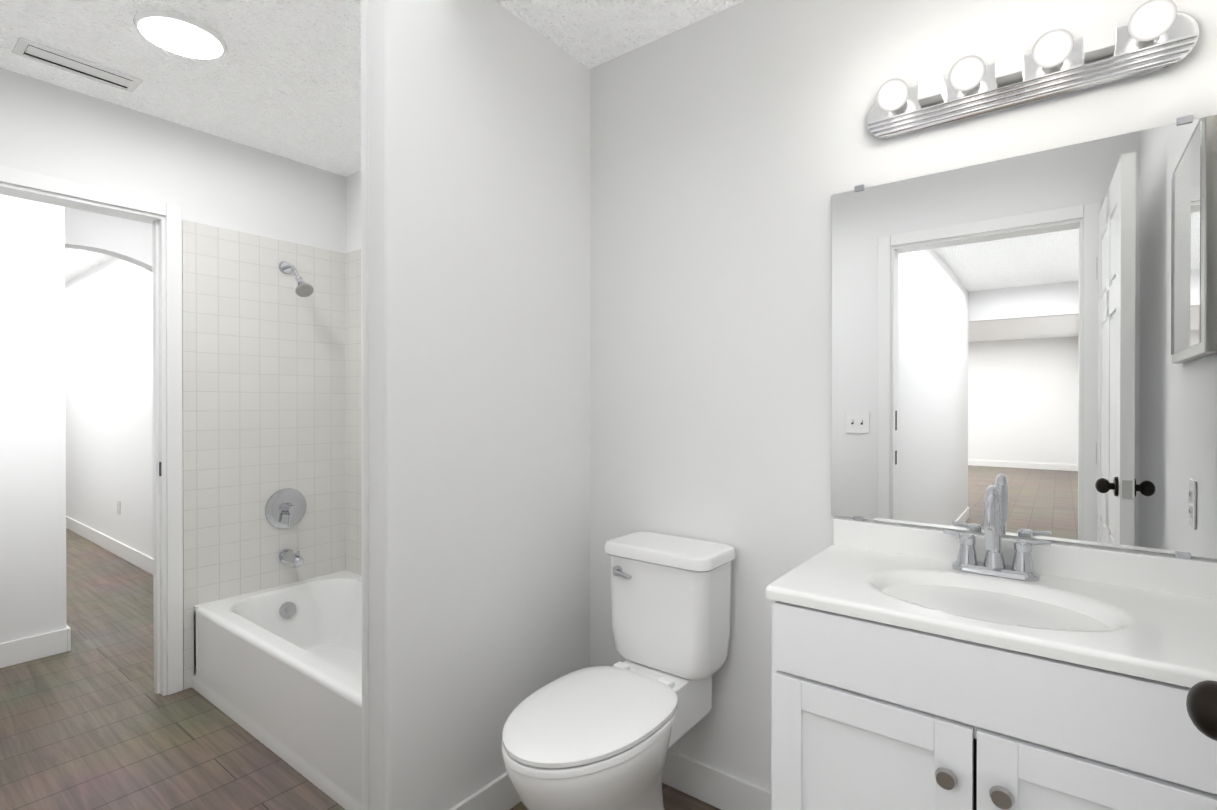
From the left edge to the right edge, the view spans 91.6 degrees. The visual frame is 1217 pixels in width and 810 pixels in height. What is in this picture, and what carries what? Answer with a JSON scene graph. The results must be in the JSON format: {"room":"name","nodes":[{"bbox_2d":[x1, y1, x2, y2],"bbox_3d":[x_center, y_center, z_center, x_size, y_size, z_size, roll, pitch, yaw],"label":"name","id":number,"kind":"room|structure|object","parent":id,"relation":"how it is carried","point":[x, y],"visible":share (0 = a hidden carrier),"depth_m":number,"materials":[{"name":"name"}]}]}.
{"room":"bathroom","nodes":[
{"label":"bathroom","id":0,"kind":"room"},
{"bbox_2d":[0,294,31,517],"bbox_3d":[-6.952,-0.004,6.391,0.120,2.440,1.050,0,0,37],"label":"wall","id":1,"kind":"structure","parent":0,"point":[15,309],"depth_m":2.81,"materials":[{"name":"white paint"}]},
{"bbox_2d":[32,230,152,557],"bbox_3d":[-4.565,0.000,5.315,5.220,2.440,0.140,0,0,37],"label":"wall","id":2,"kind":"structure","parent":0,"point":[76,398],"depth_m":4.66,"materials":[{"name":"white paint"}]},
{"bbox_2d":[66,516,152,574],"bbox_3d":[-4.560,1.163,5.244,4.880,0.115,0.014,0,0,37],"label":"baseboard","id":3,"kind":"structure","parent":2,"relation":"attached to","point":[141,560],"depth_m":4.87,"materials":[{"name":"white wood"}]},
{"bbox_2d":[117,500,119,514],"bbox_3d":[-3.970,0.832,4.795,0.072,0.115,0.008,0,0,37],"label":"outlet","id":4,"kind":"object","parent":2,"relation":"attached to","point":[118,507],"visible":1,"depth_m":4.79,"materials":[{"name":"white plastic"}]},
{"bbox_2d":[0,68,345,605],"bbox_3d":[-2.048,0.012,2.384,0.120,2.440,4.000,0,0,37],"label":"wall","id":5,"kind":"structure","parent":0,"point":[63,133],"depth_m":2.51,"materials":[{"name":"white paint"}]},
{"bbox_2d":[182,220,345,689],"bbox_3d":[-1.614,0.215,2.847,0.008,2.030,0.738,0,0,37],"label":"wall tile","id":6,"kind":"structure","parent":5,"relation":"attached to","point":[263,382],"depth_m":2.78,"materials":[{"name":"white tile"}]},
{"bbox_2d":[265,488,306,528],"bbox_3d":[-1.544,0.505,2.866,0.078,0.196,0.196,0,0,37],"label":"tub valve","id":7,"kind":"object","parent":6,"relation":"attached to","point":[285,508],"visible":1,"depth_m":2.86,"materials":[{"name":"silver metal"}]},
{"bbox_2d":[279,548,303,567],"bbox_3d":[-1.519,0.735,2.848,0.142,0.080,0.068,0,0,37],"label":"tub spout","id":8,"kind":"object","parent":6,"relation":"attached to","point":[287,555],"visible":1,"depth_m":2.83,"materials":[{"name":"silver metal"}]},
{"bbox_2d":[279,261,313,296],"bbox_3d":[-1.486,-0.604,2.818,0.224,0.194,0.080,0,0,37],"label":"shower head","id":9,"kind":"object","parent":6,"relation":"attached to","point":[304,288],"visible":1,"depth_m":2.79},
{"bbox_2d":[0,528,720,809],"bbox_3d":[-5.453,1.276,-0.798,13.000,0.060,13.600,0,0,37],"label":"floor","id":10,"kind":"structure","parent":0,"point":[91,719],"depth_m":2.22,"materials":[{"name":"wood"}]},
{"bbox_2d":[0,624,70,667],"bbox_3d":[-3.291,1.176,2.183,0.014,0.115,1.964,0,0,37],"label":"baseboard","id":11,"kind":"structure","parent":10,"relation":"on","point":[18,651],"depth_m":2.86,"materials":[{"name":"white wood"}]},
{"bbox_2d":[192,570,361,809],"bbox_3d":[-0.997,1.055,2.392,1.525,0.355,0.697,0,0,37],"label":"bathtub","id":12,"kind":"object","parent":10,"relation":"on","point":[278,670],"visible":0.58,"depth_m":2.25,"materials":[{"name":"white ceramic"}]},
{"bbox_2d":[502,532,735,809],"bbox_3d":[0.008,0.827,1.598,0.405,0.817,0.740,0,0,37],"label":"toilet","id":13,"kind":"object","parent":10,"relation":"on","point":[599,738],"visible":1,"depth_m":1.60,"materials":[{"name":"white ceramic"}]},
{"bbox_2d":[766,485,1216,809],"bbox_3d":[0.757,0.705,1.186,0.739,1.064,0.495,0,0,37],"label":"bathroom vanity","id":14,"kind":"object","parent":10,"relation":"on","point":[917,668],"visible":1,"depth_m":1.08,"materials":[{"name":"white paint"}]},
{"bbox_2d":[943,485,1050,581],"bbox_3d":[0.833,0.274,1.284,0.202,0.204,0.158,0,0,37],"label":"faucet","id":15,"kind":"object","parent":14,"relation":"on","point":[966,568],"depth_m":1.30,"materials":[{"name":"silver metal"}]},
{"bbox_2d":[0,0,743,281],"bbox_3d":[-5.453,-1.224,-0.808,13.000,0.060,13.600,0,0,37],"label":"ceiling","id":16,"kind":"structure","parent":0,"point":[282,78],"depth_m":2.04,"materials":[{"name":"paint"}]},
{"bbox_2d":[12,37,142,92],"bbox_3d":[-1.879,-1.198,2.105,0.140,0.015,0.330,0,0,37],"label":"ceiling vent","id":17,"kind":"object","parent":16,"relation":"in","point":[44,54],"visible":1,"depth_m":2.08,"materials":[{"name":"white plastic"}]},
{"bbox_2d":[133,9,226,59],"bbox_3d":[-1.388,-1.193,1.925,0.248,0.023,0.248,0,0,37],"label":"ceiling light","id":18,"kind":"object","parent":16,"relation":"attached to","point":[178,34],"visible":1,"depth_m":1.89,"materials":[{"name":"white plastic"}]},
{"bbox_2d":[361,0,589,809],"bbox_3d":[-0.361,0.015,1.844,0.125,2.440,0.809,0,0,37],"label":"wall","id":19,"kind":"structure","parent":0,"point":[475,294],"depth_m":1.69,"materials":[{"name":"white paint"}]},
{"bbox_2d":[450,772,520,809],"bbox_3d":[-0.315,1.177,1.794,0.022,0.115,0.781,0,0,37],"label":"baseboard","id":20,"kind":"structure","parent":19,"relation":"attached to","point":[499,794],"depth_m":1.75,"materials":[{"name":"white wood"}]},
{"bbox_2d":[346,0,1216,790],"bbox_3d":[-0.057,0.013,2.196,3.510,2.440,0.120,0,0,37],"label":"wall","id":21,"kind":"structure","parent":0,"point":[734,148],"depth_m":1.76,"materials":[{"name":"white paint"}]},
{"bbox_2d":[345,249,361,574],"bbox_3d":[-0.781,0.216,2.670,1.529,2.030,0.008,0,0,37],"label":"wall tile","id":22,"kind":"structure","parent":21,"relation":"attached to","point":[353,410],"depth_m":3.08,"materials":[{"name":"white tile"}]},
{"bbox_2d":[661,748,770,809],"bbox_3d":[0.272,1.177,1.865,0.862,0.115,0.014,0,0,37],"label":"baseboard","id":23,"kind":"structure","parent":21,"relation":"attached to","point":[711,785],"depth_m":1.82,"materials":[{"name":"white wood"}]},
{"bbox_2d":[831,115,1216,558],"bbox_3d":[0.902,-0.135,1.380,0.746,0.887,0.009,0,0,37],"label":"wall mirror","id":24,"kind":"object","parent":21,"relation":"attached to","point":[1032,337],"visible":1,"depth_m":1.33,"materials":[{"name":"clear glass"}]},
{"bbox_2d":[867,0,1198,139],"bbox_3d":[0.893,-0.738,1.321,0.620,0.112,0.109,0,0,37],"label":"sconce","id":25,"kind":"object","parent":21,"relation":"attached to","point":[1153,36],"visible":1,"depth_m":1.30,"materials":[{"name":"silver metal"}]},
{"bbox_2d":[1186,680,1216,740],"bbox_3d":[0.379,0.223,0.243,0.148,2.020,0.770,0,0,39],"label":"door knob","id":26,"kind":"structure","parent":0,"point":[1201,702],"depth_m":0.52,"materials":[{"name":"brown metal"}]},
{"bbox_3d":[-1.108,0.019,0.822,3.270,2.440,0.120,0,0,37],"label":"wall","id":27,"kind":"structure","parent":0,"visible":0},
{"bbox_2d":[0,166,182,695],"bbox_3d":[-0.254,0.198,0.169,0.874,2.087,0.146,0,0,37],"label":"door frame","id":28,"kind":"structure","parent":27,"relation":"attached to","point":[167,453],"depth_m":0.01,"materials":[{"name":"white wood"}]}
]}

